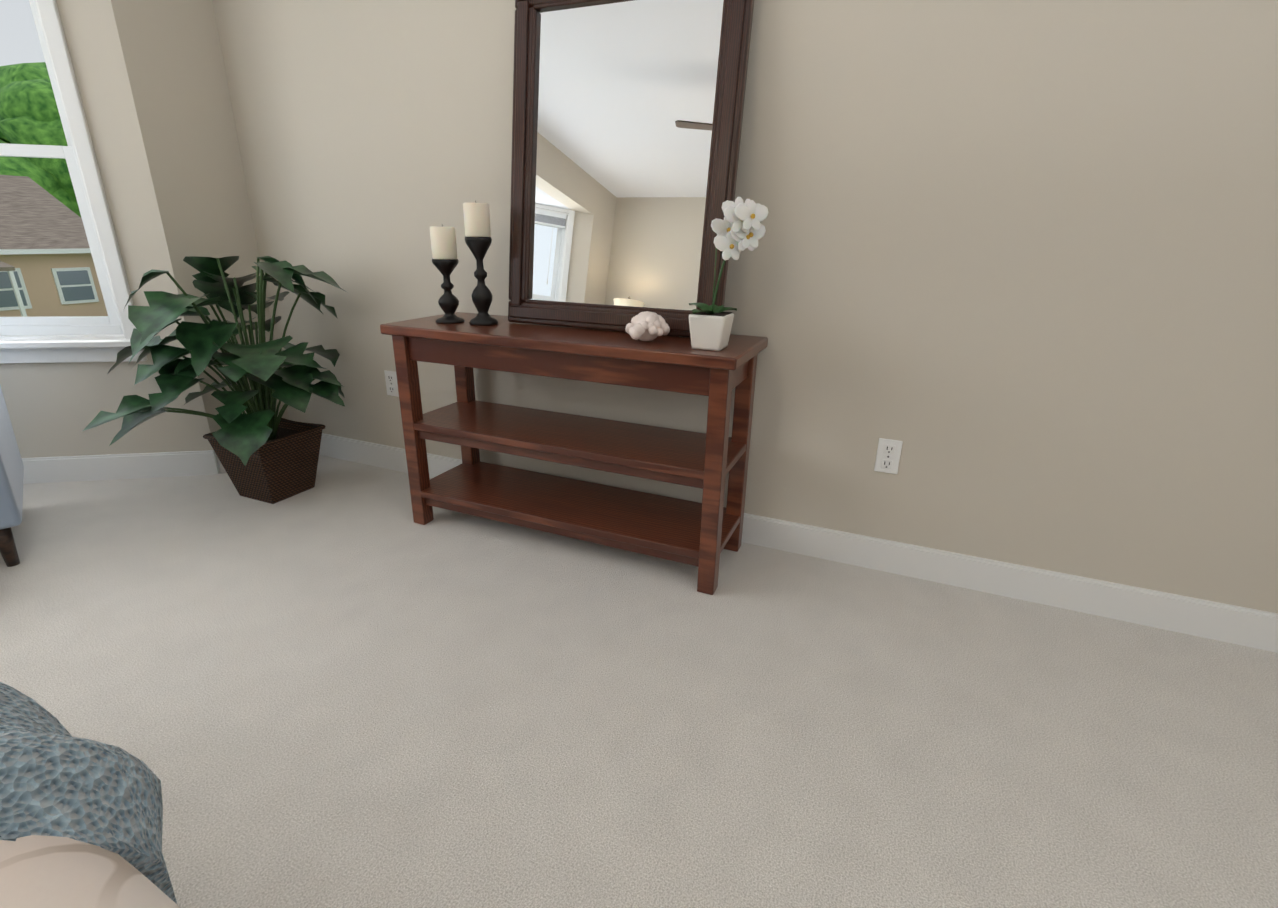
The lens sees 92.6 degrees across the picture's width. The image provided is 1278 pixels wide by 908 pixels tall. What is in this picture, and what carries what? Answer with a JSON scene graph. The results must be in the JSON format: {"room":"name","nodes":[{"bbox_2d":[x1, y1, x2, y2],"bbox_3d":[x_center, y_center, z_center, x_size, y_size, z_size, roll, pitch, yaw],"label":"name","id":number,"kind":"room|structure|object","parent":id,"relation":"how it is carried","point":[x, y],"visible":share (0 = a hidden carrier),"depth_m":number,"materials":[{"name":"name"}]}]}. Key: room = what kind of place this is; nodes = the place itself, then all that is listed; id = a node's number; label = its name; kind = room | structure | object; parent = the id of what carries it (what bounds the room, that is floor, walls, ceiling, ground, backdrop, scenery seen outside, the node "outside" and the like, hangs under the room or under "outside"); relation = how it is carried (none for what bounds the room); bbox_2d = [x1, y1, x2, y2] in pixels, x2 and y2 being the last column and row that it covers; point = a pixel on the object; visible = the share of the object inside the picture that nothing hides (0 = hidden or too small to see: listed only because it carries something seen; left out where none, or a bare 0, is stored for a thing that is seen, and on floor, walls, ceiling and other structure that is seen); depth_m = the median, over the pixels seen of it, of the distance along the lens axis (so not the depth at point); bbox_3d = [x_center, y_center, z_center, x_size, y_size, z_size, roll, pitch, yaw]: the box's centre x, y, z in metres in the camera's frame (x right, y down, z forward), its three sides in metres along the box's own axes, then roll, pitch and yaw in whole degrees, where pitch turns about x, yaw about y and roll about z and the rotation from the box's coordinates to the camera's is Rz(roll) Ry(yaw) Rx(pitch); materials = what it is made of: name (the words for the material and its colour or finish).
{"room":"bedroom","nodes":[
{"label":"bedroom","id":0,"kind":"room"},
{"bbox_2d":[0,0,219,483],"bbox_3d":[-2.453,-0.955,2.373,1.087,2.240,0.226,-3,20,-11],"label":"wall","id":1,"kind":"structure","parent":0,"point":[61,388],"depth_m":2.50,"materials":[{"name":"beige paint"}]},
{"bbox_2d":[111,0,288,473],"bbox_3d":[-1.867,-1.153,2.662,0.176,2.440,0.550,9,21,21],"label":"wall","id":2,"kind":"structure","parent":0,"point":[173,58],"depth_m":2.50,"materials":[{"name":"beige paint"}]},
{"bbox_2d":[0,455,1277,907],"bbox_3d":[-0.396,1.020,0.617,6.820,0.200,4.270,9,21,21],"label":"floor","id":3,"kind":"structure","parent":0,"point":[346,685],"depth_m":1.45,"materials":[{"name":"carpet"}]},
{"bbox_2d":[0,385,23,566],"bbox_3d":[-2.462,-0.063,1.930,0.655,0.864,0.773,-17,26,-40],"label":"chair","id":4,"kind":"object","parent":3,"relation":"on","point":[11,481],"visible":1,"depth_m":2.00,"materials":[{"name":"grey fabric"}]},
{"bbox_2d":[0,835,179,907],"bbox_3d":[-1.213,0.805,-0.058,1.879,0.630,1.987,9,21,21],"label":"bed","id":5,"kind":"object","parent":3,"relation":"on","point":[38,871],"visible":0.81,"depth_m":0.47,"materials":[{"name":"fabric"}]},
{"bbox_2d":[0,682,176,903],"bbox_3d":[-1.266,0.445,0.480,1.422,0.459,1.005,9,21,21],"label":"throw blanket","id":6,"kind":"object","parent":5,"relation":"on","point":[57,779],"visible":0.73,"depth_m":0.55,"materials":[{"name":"grey fabric"}]},
{"bbox_2d":[83,256,347,503],"bbox_3d":[-1.591,-0.270,2.404,0.726,0.964,0.921,9,21,21],"label":"monstera plant","id":7,"kind":"object","parent":3,"relation":"on","point":[264,452],"visible":1,"depth_m":2.33,"materials":[{"name":"green plant"}]},
{"bbox_2d":[380,312,767,594],"bbox_3d":[-0.243,-0.056,2.183,1.260,0.765,0.415,9,21,21],"label":"console table","id":8,"kind":"object","parent":3,"relation":"on","point":[705,533],"visible":1,"depth_m":2.06,"materials":[{"name":"brown wood"}]},
{"bbox_2d":[430,225,464,323],"bbox_3d":[-0.672,-0.626,2.128,0.100,0.328,0.100,9,21,21],"label":"candle holder","id":9,"kind":"object","parent":8,"relation":"on","point":[445,260],"visible":1,"depth_m":2.09,"materials":[{"name":"black wood"}]},
{"bbox_2d":[463,201,497,325],"bbox_3d":[-0.543,-0.648,2.085,0.100,0.403,0.100,9,21,21],"label":"candle holder","id":10,"kind":"object","parent":8,"relation":"on","point":[478,240],"visible":1,"depth_m":2.04,"materials":[{"name":"black wood"}]},
{"bbox_2d":[508,0,753,336],"bbox_3d":[-0.070,-0.930,1.929,0.780,1.060,0.044,9,14,21],"label":"leaning mirror","id":11,"kind":"object","parent":8,"relation":"on","point":[627,117],"visible":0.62,"depth_m":1.93,"materials":[{"name":"brown wood"}]},
{"bbox_2d":[625,311,669,340],"bbox_3d":[0.020,-0.384,1.839,0.141,0.090,0.150,9,21,21],"label":"coral","id":12,"kind":"object","parent":8,"relation":"on","point":[646,326],"visible":1,"depth_m":1.80,"materials":[{"name":"beige stone"}]},
{"bbox_2d":[689,197,768,350],"bbox_3d":[0.226,-0.495,1.700,0.232,0.407,0.186,9,21,21],"label":"orchid","id":13,"kind":"object","parent":8,"relation":"on","point":[739,228],"visible":1,"depth_m":1.65,"materials":[{"name":"white plant"}]},
{"bbox_2d":[213,0,1277,652],"bbox_3d":[0.921,-0.767,1.751,5.760,2.440,0.176,9,21,21],"label":"wall","id":14,"kind":"structure","parent":0,"point":[1005,272],"depth_m":1.80,"materials":[{"name":"beige paint"}]},
{"bbox_2d":[384,370,398,396],"bbox_3d":[-1.111,-0.316,2.741,0.072,0.115,0.012,9,21,21],"label":"electrical outlet","id":15,"kind":"object","parent":14,"relation":"attached to","point":[391,383],"visible":0.92,"depth_m":2.74,"materials":[{"name":"white plastic"}]},
{"bbox_2d":[874,438,902,473],"bbox_3d":[0.810,0.008,1.985,0.072,0.115,0.012,9,21,21],"label":"electrical outlet","id":16,"kind":"object","parent":14,"relation":"attached to","point":[888,455],"visible":1,"depth_m":1.98,"materials":[{"name":"white plastic"}]},
{"label":"outside","id":17,"kind":"structure","parent":0,"visible":0},
{"bbox_3d":[-70.787,-8.817,31.306,140.000,0.200,400.000,9,21,21],"label":"ground","id":18,"kind":"structure","parent":17,"visible":0},
{"bbox_2d":[0,62,75,198],"bbox_3d":[-39.287,-20.980,45.657,13.004,14.144,14.082,9,21,21],"label":"tree","id":19,"kind":"object","parent":18,"relation":"on","point":[28,97],"depth_m":38.74,"materials":[{"name":"green plant"}]},
{"bbox_2d":[0,140,80,216],"bbox_3d":[-42.301,-16.898,39.840,11.366,10.305,9.249,9,21,21],"label":"tree","id":20,"kind":"object","parent":18,"relation":"on","point":[46,180],"depth_m":38.38,"materials":[{"name":"green plant"}]},
{"bbox_2d":[0,175,107,316],"bbox_3d":[-26.230,-6.097,18.312,10.995,5.250,14.400,9,21,21],"label":"house","id":21,"kind":"structure","parent":18,"relation":"on","point":[24,283],"depth_m":21.75,"materials":[{"name":"beige"}]}
]}

